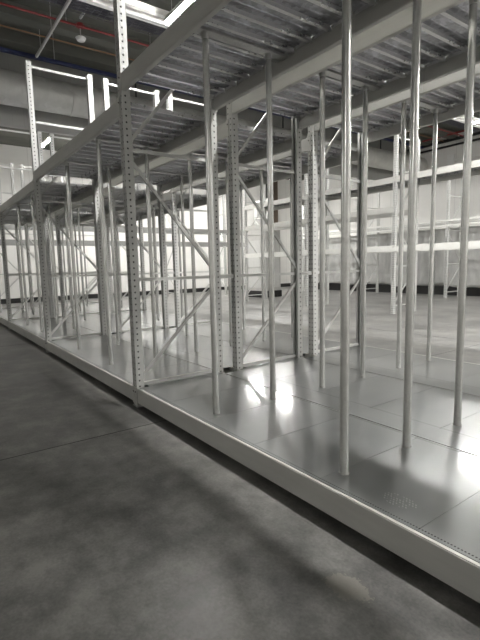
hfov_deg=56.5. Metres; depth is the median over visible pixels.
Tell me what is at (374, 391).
deck plate
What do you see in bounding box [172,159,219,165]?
sheet
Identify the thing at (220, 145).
sheet
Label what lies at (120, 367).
deck plate
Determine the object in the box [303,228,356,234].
rail
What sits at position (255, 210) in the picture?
frame
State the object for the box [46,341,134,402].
rail
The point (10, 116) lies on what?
wall
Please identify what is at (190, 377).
strip
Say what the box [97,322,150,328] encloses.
deck plate
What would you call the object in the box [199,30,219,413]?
support pole
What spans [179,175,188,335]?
support pole
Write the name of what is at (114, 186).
frame
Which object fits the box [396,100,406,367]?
support pole
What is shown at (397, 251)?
rail
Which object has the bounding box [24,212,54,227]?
rail
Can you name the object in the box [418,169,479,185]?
rail
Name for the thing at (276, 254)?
rail
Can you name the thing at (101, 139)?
channel
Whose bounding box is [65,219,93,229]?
rail
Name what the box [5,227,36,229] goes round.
rail
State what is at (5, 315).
deck plate
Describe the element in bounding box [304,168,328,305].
frame
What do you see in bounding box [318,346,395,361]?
deck plate
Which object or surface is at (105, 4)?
trunking
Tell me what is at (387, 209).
rail
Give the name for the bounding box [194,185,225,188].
sheet
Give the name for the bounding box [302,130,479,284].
wall
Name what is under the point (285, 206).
rail
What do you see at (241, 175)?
sheet
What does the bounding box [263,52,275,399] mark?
support pole
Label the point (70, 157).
sheet
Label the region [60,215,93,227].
rail
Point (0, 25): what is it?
conduit
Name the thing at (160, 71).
sheet
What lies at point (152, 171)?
channel
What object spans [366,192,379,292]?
frame
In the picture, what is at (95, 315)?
deck plate
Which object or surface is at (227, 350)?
deck plate
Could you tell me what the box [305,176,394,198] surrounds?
rail
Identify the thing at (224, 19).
sheet
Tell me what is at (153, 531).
floor
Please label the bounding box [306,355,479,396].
strip
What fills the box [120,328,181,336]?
deck plate
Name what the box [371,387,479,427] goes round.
deck plate
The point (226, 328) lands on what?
deck plate
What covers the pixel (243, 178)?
sheet
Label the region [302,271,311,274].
spacer
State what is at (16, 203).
channel
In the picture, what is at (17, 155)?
wall
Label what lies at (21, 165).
frame
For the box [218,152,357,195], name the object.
rail
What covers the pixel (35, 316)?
deck plate
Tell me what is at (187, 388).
deck plate
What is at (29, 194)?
channel
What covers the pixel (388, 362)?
deck plate
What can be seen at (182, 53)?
sheet
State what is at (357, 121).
sheet
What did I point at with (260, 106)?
sheet
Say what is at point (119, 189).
sheet
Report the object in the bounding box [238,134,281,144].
sheet
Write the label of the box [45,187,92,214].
rail
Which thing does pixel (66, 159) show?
sheet
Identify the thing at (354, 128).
sheet
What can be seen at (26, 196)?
sheet
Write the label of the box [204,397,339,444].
deck plate
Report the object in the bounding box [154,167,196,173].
sheet
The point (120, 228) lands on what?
rail
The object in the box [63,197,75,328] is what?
support pole
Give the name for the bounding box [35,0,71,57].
conduit
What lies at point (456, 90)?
sheet
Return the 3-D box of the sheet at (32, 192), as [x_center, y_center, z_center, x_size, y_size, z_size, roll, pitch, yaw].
[-3.883,-2.590,9.140,1.056,0.046,0.219,-6,9,-35]
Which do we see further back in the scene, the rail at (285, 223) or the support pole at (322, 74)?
the rail at (285, 223)
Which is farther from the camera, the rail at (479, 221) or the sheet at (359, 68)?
the rail at (479, 221)
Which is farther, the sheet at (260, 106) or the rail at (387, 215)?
the rail at (387, 215)
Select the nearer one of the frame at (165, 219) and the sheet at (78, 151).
the sheet at (78, 151)
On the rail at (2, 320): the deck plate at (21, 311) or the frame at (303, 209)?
the deck plate at (21, 311)
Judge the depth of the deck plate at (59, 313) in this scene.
13.39 m
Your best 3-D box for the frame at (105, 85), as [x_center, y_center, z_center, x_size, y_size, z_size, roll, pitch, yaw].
[-2.050,-2.062,8.957,1.145,5.000,0.130,-6,9,-35]
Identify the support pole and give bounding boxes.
[15,221,24,310]
[17,204,28,324]
[25,217,34,314]
[30,195,43,331]
[47,205,57,322]
[51,221,58,312]
[61,225,67,307]
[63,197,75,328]
[64,162,80,349]
[73,219,80,310]
[77,208,85,319]
[82,225,88,306]
[95,139,113,364]
[104,209,111,317]
[106,167,119,344]
[116,220,122,307]
[143,146,156,357]
[151,211,156,313]
[152,205,159,320]
[177,205,182,317]
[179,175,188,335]
[188,153,197,351]
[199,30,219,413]
[225,158,231,345]
[240,184,245,328]
[260,170,265,341]
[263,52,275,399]
[289,167,292,336]
[319,71,326,387]
[339,0,351,474]
[360,84,369,376]
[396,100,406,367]
[402,0,421,447]
[426,108,439,360]
[453,0,477,425]
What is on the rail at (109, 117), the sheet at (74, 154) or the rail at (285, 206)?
the sheet at (74, 154)
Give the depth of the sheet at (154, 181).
8.78 m
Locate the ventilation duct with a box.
[0,69,427,173]
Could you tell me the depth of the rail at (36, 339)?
9.45 m
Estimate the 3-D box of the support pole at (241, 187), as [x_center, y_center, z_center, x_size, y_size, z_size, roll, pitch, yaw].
[0.053,-1.271,8.980,0.068,2.918,0.068,-6,9,-35]
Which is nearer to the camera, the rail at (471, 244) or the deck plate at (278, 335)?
the deck plate at (278, 335)
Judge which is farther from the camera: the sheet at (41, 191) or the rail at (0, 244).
the rail at (0, 244)
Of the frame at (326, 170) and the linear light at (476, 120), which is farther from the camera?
the frame at (326, 170)
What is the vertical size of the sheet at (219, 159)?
0.046 m
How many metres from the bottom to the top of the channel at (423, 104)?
0.022 m
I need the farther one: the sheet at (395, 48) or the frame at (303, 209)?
the frame at (303, 209)
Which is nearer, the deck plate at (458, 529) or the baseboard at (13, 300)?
the deck plate at (458, 529)
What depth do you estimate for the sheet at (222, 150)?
6.59 m
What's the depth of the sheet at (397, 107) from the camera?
5.62 m
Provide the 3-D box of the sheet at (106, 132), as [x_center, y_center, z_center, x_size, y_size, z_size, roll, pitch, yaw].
[-1.366,-2.350,5.662,1.056,0.046,0.219,-6,9,-35]
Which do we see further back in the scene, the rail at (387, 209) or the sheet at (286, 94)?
the rail at (387, 209)
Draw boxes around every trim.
[0,0,457,138]
[0,27,431,145]
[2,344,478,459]
[137,0,478,117]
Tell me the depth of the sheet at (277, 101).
5.39 m
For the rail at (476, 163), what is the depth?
11.34 m
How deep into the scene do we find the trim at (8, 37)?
12.01 m
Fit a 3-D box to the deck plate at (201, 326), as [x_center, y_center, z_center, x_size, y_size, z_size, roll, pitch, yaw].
[-0.695,0.153,9.700,1.056,0.050,0.658,-6,9,-35]
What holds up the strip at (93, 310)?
on the rail
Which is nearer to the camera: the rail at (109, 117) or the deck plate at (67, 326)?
the rail at (109, 117)
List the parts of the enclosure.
door, panel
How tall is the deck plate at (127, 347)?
0.050 m
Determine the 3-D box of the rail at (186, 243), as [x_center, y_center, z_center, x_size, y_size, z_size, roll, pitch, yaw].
[-1.885,-3.699,21.721,2.790,0.194,0.062,-6,9,-35]
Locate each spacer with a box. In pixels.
[221,274,233,277]
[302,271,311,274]
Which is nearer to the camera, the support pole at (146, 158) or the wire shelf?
the support pole at (146, 158)
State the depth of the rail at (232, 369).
5.73 m
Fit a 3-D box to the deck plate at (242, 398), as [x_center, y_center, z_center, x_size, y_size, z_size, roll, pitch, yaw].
[-0.071,0.798,4.339,1.056,0.050,0.658,-6,9,-35]
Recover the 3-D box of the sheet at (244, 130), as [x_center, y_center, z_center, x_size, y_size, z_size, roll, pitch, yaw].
[0.229,-2.393,5.724,1.056,0.046,0.219,-6,9,-35]
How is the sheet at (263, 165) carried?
on the rail at (305, 142)
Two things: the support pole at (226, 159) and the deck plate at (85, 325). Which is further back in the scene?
the deck plate at (85, 325)
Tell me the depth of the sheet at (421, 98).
5.47 m
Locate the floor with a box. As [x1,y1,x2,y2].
[0,286,479,639]
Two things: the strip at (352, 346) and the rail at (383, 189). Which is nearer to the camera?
the strip at (352, 346)
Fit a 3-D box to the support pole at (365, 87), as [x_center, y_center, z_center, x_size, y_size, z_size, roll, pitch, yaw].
[1.364,-0.911,4.910,0.068,3.138,0.068,-6,9,-35]
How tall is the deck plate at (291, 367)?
0.050 m
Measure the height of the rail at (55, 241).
0.194 m
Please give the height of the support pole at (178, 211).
2.788 m
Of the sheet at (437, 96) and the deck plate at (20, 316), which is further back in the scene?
the deck plate at (20, 316)
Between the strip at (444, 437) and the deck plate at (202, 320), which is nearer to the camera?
the strip at (444, 437)
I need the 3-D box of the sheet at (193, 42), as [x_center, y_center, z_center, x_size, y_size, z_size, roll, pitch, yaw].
[-0.143,-2.388,3.948,1.056,0.046,0.219,-6,9,-35]
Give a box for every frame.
[0,129,54,329]
[0,163,22,308]
[19,164,60,307]
[24,60,106,352]
[44,179,53,299]
[49,133,99,316]
[61,176,98,303]
[102,78,168,332]
[103,183,146,312]
[109,186,120,301]
[113,0,222,407]
[164,215,173,296]
[166,94,209,326]
[219,195,226,294]
[226,81,302,368]
[243,184,267,300]
[254,198,267,225]
[302,205,304,290]
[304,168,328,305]
[308,36,362,354]
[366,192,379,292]
[390,134,420,313]
[443,178,462,297]
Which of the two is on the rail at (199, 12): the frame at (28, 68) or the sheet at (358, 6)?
the sheet at (358, 6)
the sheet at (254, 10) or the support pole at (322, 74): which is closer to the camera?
the sheet at (254, 10)
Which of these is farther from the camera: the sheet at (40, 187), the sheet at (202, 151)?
the sheet at (40, 187)
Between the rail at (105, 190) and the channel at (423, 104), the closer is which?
the channel at (423, 104)
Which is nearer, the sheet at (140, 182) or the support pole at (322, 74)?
the support pole at (322, 74)
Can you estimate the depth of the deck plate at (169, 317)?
11.34 m
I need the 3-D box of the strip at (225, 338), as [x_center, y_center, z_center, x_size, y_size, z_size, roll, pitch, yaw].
[-0.265,0.348,7.982,0.269,0.044,3.838,-6,9,-35]
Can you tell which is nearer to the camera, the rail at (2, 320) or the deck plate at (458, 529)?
the deck plate at (458, 529)
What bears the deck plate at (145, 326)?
on the rail
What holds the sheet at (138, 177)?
on the rail at (223, 129)
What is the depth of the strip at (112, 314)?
10.69 m
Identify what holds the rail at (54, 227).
attached to the frame at (114, 186)
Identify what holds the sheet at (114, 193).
on the rail at (105, 190)
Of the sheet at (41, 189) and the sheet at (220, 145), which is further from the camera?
the sheet at (41, 189)
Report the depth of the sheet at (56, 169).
7.73 m
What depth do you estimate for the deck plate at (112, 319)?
11.03 m
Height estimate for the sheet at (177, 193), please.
0.046 m
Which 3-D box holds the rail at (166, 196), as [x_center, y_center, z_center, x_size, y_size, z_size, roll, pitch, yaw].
[-2.617,-2.786,10.998,0.062,0.189,4.068,-6,9,-35]
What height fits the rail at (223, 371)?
0.189 m
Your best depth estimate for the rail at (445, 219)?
19.13 m
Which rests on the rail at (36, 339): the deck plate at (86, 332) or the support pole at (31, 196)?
the deck plate at (86, 332)
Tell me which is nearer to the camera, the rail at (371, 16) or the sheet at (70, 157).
the rail at (371, 16)
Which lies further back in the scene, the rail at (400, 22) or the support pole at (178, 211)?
the support pole at (178, 211)
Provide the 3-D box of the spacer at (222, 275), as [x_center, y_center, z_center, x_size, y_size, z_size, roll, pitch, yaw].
[-0.173,-0.531,5.424,0.251,0.045,0.040,-6,9,-35]
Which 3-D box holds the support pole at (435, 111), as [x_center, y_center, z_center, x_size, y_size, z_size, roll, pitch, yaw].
[2.441,-1.030,5.682,0.068,3.138,0.068,-6,9,-35]
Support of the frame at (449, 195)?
on the floor
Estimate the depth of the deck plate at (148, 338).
8.37 m
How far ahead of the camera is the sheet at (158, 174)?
8.22 m
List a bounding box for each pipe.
[0,2,462,136]
[407,131,479,151]
[420,138,479,153]
[422,130,463,141]
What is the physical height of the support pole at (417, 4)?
3.138 m
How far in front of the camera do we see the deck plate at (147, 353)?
6.48 m
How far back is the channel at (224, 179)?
8.61 m
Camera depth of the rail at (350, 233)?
22.24 m
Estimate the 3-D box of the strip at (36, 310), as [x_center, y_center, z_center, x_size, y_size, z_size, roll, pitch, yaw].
[-6.125,-0.233,13.780,0.269,0.044,3.838,-6,9,-35]
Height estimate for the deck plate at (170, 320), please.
0.050 m
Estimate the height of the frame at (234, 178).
5.000 m
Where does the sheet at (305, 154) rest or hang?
on the rail at (305, 142)
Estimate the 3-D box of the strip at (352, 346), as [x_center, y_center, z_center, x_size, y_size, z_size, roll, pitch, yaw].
[1.470,0.465,6.726,0.826,0.040,0.106,-6,9,-35]
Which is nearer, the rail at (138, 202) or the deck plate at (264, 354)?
the deck plate at (264, 354)
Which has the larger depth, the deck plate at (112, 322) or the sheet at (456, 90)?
the deck plate at (112, 322)
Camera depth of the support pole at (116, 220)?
14.36 m
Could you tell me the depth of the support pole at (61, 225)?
14.77 m
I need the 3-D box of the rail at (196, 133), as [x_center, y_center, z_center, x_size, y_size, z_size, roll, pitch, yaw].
[-1.508,-2.424,6.782,0.062,0.189,4.068,-6,9,-35]
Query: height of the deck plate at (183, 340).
0.050 m
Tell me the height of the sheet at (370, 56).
0.046 m
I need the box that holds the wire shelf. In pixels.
[376,221,456,228]
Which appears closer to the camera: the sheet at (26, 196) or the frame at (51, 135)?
the sheet at (26, 196)
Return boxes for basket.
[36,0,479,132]
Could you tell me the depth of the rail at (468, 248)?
12.56 m
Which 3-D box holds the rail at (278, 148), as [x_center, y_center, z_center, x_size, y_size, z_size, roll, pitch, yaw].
[-0.430,-2.543,7.554,0.062,0.189,4.068,-6,9,-35]
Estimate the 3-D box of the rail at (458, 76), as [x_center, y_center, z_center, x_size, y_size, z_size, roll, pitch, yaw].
[2.157,-2.433,4.386,0.062,0.189,4.068,-6,9,-35]
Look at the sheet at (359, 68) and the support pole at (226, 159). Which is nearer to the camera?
the sheet at (359, 68)
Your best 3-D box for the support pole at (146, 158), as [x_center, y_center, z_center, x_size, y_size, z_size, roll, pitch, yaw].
[-1.248,-0.908,6.262,0.068,2.918,0.068,-6,9,-35]
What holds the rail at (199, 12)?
attached to the frame
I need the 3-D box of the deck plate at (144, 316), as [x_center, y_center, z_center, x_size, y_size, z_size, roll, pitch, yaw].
[-2.310,-0.083,11.920,1.056,0.050,0.658,-6,9,-35]
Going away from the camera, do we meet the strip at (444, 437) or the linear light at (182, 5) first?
the strip at (444, 437)
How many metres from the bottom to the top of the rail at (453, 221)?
0.099 m
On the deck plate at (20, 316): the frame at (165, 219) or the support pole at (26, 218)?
the support pole at (26, 218)
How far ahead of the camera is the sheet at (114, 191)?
9.40 m
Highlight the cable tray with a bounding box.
[0,33,423,148]
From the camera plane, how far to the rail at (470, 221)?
19.60 m
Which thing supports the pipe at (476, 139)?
attached to the wall at (10, 116)
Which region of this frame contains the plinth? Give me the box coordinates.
[318,282,479,295]
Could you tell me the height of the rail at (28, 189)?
0.189 m
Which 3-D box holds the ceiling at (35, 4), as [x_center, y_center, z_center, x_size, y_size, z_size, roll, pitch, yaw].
[-1.936,-6.878,6.300,37.400,0.200,31.600,-6,9,-35]
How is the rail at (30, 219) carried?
attached to the frame at (39, 137)
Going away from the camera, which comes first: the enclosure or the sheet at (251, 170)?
the sheet at (251, 170)
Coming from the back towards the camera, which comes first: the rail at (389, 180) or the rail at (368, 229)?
the rail at (368, 229)
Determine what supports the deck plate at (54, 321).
on the rail at (36, 339)
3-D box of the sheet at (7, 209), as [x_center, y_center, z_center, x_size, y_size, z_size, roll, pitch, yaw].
[-5.628,-2.845,11.538,1.056,0.046,0.219,-6,9,-35]
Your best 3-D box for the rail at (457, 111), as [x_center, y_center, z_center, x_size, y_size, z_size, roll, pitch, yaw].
[3.034,-2.530,5.014,0.062,0.189,4.068,-6,9,-35]
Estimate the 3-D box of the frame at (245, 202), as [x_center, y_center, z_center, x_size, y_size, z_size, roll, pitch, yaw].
[0.654,-3.317,18.682,1.145,5.000,0.130,-6,9,-35]
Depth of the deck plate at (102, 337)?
8.13 m
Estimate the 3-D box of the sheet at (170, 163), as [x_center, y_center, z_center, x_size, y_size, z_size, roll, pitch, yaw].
[-0.934,-2.563,7.321,1.056,0.046,0.219,-6,9,-35]
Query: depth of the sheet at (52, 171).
7.90 m
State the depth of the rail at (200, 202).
10.94 m
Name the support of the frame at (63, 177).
on the floor
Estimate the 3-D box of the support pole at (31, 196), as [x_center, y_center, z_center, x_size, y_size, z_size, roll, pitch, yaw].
[-4.167,-1.135,9.176,0.068,2.788,0.068,-6,9,-35]
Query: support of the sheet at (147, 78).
on the rail at (199, 12)
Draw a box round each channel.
[16,203,57,205]
[29,194,74,197]
[62,160,120,168]
[93,137,159,149]
[150,170,187,176]
[192,152,227,158]
[194,26,287,60]
[218,178,249,182]
[266,163,291,167]
[325,69,380,90]
[407,99,447,112]
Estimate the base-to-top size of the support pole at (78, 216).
2.788 m
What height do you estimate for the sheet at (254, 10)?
0.046 m
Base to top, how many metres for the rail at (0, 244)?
0.194 m
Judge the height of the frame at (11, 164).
5.000 m
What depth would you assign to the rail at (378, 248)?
13.40 m
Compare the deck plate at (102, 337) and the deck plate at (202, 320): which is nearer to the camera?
the deck plate at (102, 337)
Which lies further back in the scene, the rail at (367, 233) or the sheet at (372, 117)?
the rail at (367, 233)
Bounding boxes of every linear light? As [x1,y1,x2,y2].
[42,136,48,147]
[164,0,193,22]
[473,111,479,123]
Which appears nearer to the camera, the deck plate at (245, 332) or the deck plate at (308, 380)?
the deck plate at (308, 380)
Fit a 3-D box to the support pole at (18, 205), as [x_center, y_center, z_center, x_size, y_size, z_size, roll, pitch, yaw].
[-5.022,-1.260,10.350,0.068,2.788,0.068,-6,9,-35]
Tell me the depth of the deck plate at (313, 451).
3.21 m
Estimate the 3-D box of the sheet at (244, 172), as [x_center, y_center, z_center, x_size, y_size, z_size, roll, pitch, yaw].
[0.144,-2.682,8.093,1.056,0.046,0.219,-6,9,-35]
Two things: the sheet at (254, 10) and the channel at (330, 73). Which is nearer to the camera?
the sheet at (254, 10)
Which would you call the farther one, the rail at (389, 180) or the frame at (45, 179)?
the frame at (45, 179)
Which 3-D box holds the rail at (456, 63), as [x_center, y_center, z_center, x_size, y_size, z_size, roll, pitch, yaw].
[1.956,-2.411,4.242,0.062,0.189,4.068,-6,9,-35]
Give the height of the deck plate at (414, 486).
0.050 m
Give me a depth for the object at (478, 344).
3.97 m
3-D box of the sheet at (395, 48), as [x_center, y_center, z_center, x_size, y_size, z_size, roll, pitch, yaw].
[1.452,-2.432,4.010,1.056,0.046,0.219,-6,9,-35]
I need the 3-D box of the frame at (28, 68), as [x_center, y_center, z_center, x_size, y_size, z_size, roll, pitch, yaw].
[-3.128,-1.943,8.185,1.145,5.000,0.130,-6,9,-35]
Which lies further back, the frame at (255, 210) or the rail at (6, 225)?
the frame at (255, 210)
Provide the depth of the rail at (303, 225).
17.99 m
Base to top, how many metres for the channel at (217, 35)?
0.022 m
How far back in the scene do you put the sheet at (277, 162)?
7.54 m
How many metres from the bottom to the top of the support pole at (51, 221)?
2.788 m
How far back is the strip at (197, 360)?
6.59 m
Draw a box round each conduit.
[0,25,441,140]
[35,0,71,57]
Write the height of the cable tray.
0.720 m
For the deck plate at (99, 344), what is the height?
0.050 m
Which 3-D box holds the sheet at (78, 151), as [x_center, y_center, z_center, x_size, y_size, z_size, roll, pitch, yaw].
[-2.012,-2.445,6.549,1.056,0.046,0.219,-6,9,-35]
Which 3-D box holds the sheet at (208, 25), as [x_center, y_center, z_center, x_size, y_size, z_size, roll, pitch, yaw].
[-0.013,-2.369,3.770,1.056,0.046,0.219,-6,9,-35]
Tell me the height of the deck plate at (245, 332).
0.050 m
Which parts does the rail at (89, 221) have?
rail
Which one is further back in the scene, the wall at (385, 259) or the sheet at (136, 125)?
the wall at (385, 259)
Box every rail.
[0,180,33,212]
[0,239,44,243]
[0,244,37,245]
[0,317,8,327]
[4,224,43,227]
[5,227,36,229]
[8,321,45,348]
[18,212,42,227]
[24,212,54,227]
[33,97,120,181]
[43,228,93,231]
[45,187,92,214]
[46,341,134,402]
[48,225,116,229]
[49,240,117,244]
[55,185,107,215]
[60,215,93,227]
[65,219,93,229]
[96,123,204,185]
[105,194,156,214]
[106,191,170,217]
[109,216,137,226]
[111,119,228,186]
[118,0,231,92]
[118,227,171,231]
[119,241,171,244]
[141,198,206,219]
[161,139,290,191]
[166,232,207,234]
[171,136,309,192]
[177,228,224,233]
[178,242,224,245]
[212,0,412,111]
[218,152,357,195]
[222,371,478,456]
[223,367,234,372]
[228,0,466,115]
[244,194,304,210]
[245,218,304,230]
[245,250,305,257]
[265,199,319,211]
[266,222,319,231]
[299,46,479,129]
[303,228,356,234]
[303,233,356,238]
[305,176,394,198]
[306,206,393,223]
[306,245,392,255]
[310,63,479,133]
[318,221,478,294]
[318,229,376,234]
[318,233,376,238]
[328,183,407,200]
[328,210,407,224]
[328,251,406,254]
[367,219,446,228]
[367,224,446,232]
[368,99,479,142]
[368,346,479,364]
[379,221,459,229]
[379,225,459,233]
[393,241,479,251]
[395,159,479,182]
[417,248,479,250]
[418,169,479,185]
[447,216,479,220]
[447,221,479,226]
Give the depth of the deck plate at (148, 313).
12.44 m
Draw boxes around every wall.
[0,52,408,179]
[0,144,290,298]
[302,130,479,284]
[318,224,479,287]
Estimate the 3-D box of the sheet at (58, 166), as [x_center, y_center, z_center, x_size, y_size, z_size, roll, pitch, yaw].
[-2.658,-2.539,7.437,1.056,0.046,0.219,-6,9,-35]
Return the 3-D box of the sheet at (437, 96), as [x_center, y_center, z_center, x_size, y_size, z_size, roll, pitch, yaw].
[2.271,-2.588,5.136,1.056,0.046,0.219,-6,9,-35]
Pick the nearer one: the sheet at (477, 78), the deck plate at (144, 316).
the sheet at (477, 78)
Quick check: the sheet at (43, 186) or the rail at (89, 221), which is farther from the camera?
the rail at (89, 221)
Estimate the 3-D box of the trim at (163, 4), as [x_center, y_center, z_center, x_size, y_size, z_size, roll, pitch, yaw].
[-3.572,-6.880,8.585,37.400,0.280,0.320,-6,9,-35]
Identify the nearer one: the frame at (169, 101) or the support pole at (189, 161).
the support pole at (189, 161)
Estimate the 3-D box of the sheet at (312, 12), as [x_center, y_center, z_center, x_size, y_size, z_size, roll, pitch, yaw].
[0.374,-2.313,3.238,1.056,0.046,0.219,-6,9,-35]
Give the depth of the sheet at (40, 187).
8.74 m
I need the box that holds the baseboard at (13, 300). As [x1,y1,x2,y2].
[1,283,290,303]
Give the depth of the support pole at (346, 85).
2.57 m
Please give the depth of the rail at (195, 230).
21.66 m
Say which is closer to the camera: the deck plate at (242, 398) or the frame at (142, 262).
the deck plate at (242, 398)
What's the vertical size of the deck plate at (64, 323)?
0.050 m
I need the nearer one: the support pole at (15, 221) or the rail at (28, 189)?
the rail at (28, 189)
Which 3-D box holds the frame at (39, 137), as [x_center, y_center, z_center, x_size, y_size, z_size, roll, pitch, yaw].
[-5.519,-2.293,11.470,1.145,5.000,0.130,-6,9,-35]
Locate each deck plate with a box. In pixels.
[0,311,32,314]
[0,312,38,316]
[2,314,43,318]
[6,316,43,320]
[10,318,58,323]
[16,320,64,325]
[20,322,71,328]
[26,325,82,332]
[33,328,91,335]
[39,331,100,340]
[49,335,115,345]
[58,310,91,314]
[59,339,130,351]
[68,314,99,318]
[70,344,147,357]
[75,316,114,320]
[80,318,125,323]
[82,349,165,365]
[89,320,129,325]
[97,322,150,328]
[97,355,188,374]
[111,325,162,332]
[115,362,209,386]
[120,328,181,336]
[121,310,151,314]
[123,312,161,315]
[140,373,254,402]
[141,314,173,318]
[142,315,184,320]
[142,331,193,341]
[149,335,210,345]
[156,318,201,322]
[167,340,229,352]
[168,384,294,420]
[169,319,208,325]
[183,323,228,329]
[185,345,264,358]
[198,326,251,332]
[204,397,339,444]
[208,350,286,366]
[222,328,275,336]
[240,358,336,378]
[242,332,290,341]
[251,415,417,479]
[256,336,318,346]
[276,366,379,391]
[280,340,339,352]
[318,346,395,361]
[318,375,433,407]
[318,437,479,530]
[353,352,442,370]
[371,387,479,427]
[397,359,479,381]
[417,491,479,562]
[440,412,479,439]
[451,373,479,387]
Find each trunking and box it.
[78,0,479,127]
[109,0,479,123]
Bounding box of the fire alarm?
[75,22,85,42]
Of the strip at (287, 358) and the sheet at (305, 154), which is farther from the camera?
the sheet at (305, 154)
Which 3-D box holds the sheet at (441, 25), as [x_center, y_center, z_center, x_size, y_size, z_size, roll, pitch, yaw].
[1.710,-2.394,3.655,1.056,0.046,0.219,-6,9,-35]
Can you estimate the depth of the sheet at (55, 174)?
8.11 m
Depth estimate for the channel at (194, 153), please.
6.62 m
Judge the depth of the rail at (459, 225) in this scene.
19.50 m
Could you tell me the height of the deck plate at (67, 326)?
0.050 m
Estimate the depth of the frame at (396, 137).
12.77 m
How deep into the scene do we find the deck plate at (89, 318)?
11.63 m
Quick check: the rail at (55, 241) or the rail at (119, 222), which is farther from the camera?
the rail at (55, 241)
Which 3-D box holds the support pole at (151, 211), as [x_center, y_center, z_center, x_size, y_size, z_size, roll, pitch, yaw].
[-2.337,-1.556,12.273,0.068,2.788,0.068,-6,9,-35]
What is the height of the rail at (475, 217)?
0.099 m
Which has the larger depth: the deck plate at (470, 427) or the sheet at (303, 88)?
the sheet at (303, 88)
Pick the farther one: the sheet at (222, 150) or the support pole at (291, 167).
the support pole at (291, 167)
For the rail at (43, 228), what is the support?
attached to the frame at (45, 179)
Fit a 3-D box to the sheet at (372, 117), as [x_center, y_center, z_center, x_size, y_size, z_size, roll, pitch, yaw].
[1.755,-2.664,5.846,1.056,0.046,0.219,-6,9,-35]
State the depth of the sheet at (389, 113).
5.79 m
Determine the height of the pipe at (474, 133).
0.135 m
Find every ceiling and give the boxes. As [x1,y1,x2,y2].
[0,0,463,142]
[0,126,318,179]
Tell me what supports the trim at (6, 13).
attached to the wall at (386, 198)
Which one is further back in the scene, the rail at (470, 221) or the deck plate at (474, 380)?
the rail at (470, 221)
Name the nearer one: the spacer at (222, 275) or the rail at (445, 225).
the spacer at (222, 275)
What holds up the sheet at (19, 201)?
on the rail at (89, 193)
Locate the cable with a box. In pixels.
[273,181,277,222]
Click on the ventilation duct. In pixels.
(52, 96)
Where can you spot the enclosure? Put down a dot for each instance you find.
(255, 241)
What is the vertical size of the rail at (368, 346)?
0.189 m
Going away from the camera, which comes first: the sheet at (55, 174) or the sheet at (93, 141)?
the sheet at (93, 141)
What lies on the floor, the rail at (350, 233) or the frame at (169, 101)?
the frame at (169, 101)
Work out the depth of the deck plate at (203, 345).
7.26 m
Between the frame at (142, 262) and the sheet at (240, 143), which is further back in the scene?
the frame at (142, 262)
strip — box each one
[28,308,60,316]
[54,335,99,340]
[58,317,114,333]
[68,305,98,311]
[111,313,173,327]
[112,334,230,369]
[146,373,211,386]
[170,327,304,355]
[225,370,479,456]
[243,358,293,368]
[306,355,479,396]
[318,346,356,353]
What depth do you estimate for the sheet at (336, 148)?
6.63 m
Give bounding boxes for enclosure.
[247,229,281,297]
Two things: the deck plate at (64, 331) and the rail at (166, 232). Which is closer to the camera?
the deck plate at (64, 331)
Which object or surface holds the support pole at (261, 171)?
on the deck plate at (288, 341)
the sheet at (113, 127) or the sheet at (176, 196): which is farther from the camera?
the sheet at (176, 196)
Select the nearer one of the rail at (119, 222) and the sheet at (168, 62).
the sheet at (168, 62)
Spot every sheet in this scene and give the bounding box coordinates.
[7,209,42,211]
[19,201,60,204]
[25,197,63,200]
[26,196,63,198]
[31,192,76,195]
[40,180,91,188]
[40,185,88,190]
[40,187,84,192]
[41,189,82,193]
[41,191,78,195]
[46,173,97,178]
[49,170,104,176]
[53,168,106,174]
[56,165,106,172]
[60,163,113,170]
[66,159,118,165]
[67,156,121,165]
[71,153,133,161]
[76,150,138,159]
[80,146,143,157]
[85,142,140,153]
[90,140,152,150]
[97,134,162,145]
[101,130,172,143]
[107,125,177,139]
[113,121,188,135]
[114,187,156,193]
[114,191,151,195]
[114,193,145,196]
[130,102,203,126]
[131,114,198,131]
[134,178,167,183]
[134,181,162,185]
[135,176,172,181]
[138,74,223,98]
[144,172,184,177]
[144,174,178,179]
[147,65,235,92]
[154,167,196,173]
[157,56,247,85]
[160,164,205,171]
[166,162,205,168]
[168,46,261,78]
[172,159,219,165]
[176,192,206,198]
[176,196,205,199]
[179,35,276,70]
[186,155,224,160]
[192,23,292,61]
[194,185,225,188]
[195,149,240,156]
[201,147,249,155]
[206,9,310,52]
[217,142,260,152]
[219,138,266,149]
[222,0,330,42]
[224,177,255,180]
[238,124,290,142]
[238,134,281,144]
[239,171,266,176]
[239,174,259,178]
[246,169,278,174]
[250,102,311,118]
[256,0,341,30]
[262,96,318,113]
[263,165,289,169]
[273,161,304,165]
[274,89,337,108]
[279,158,307,165]
[287,157,325,161]
[288,82,351,103]
[302,75,368,97]
[302,152,334,160]
[307,149,340,157]
[311,0,375,18]
[316,67,384,91]
[318,140,357,152]
[332,124,376,133]
[333,58,403,84]
[351,118,389,130]
[352,48,422,77]
[358,113,400,126]
[366,0,379,4]
[371,37,444,69]
[372,108,409,120]
[386,103,432,117]
[393,28,466,60]
[407,97,451,111]
[420,90,464,107]
[421,13,479,50]
[438,83,479,99]
[442,1,479,33]
[457,76,479,92]
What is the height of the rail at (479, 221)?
0.099 m

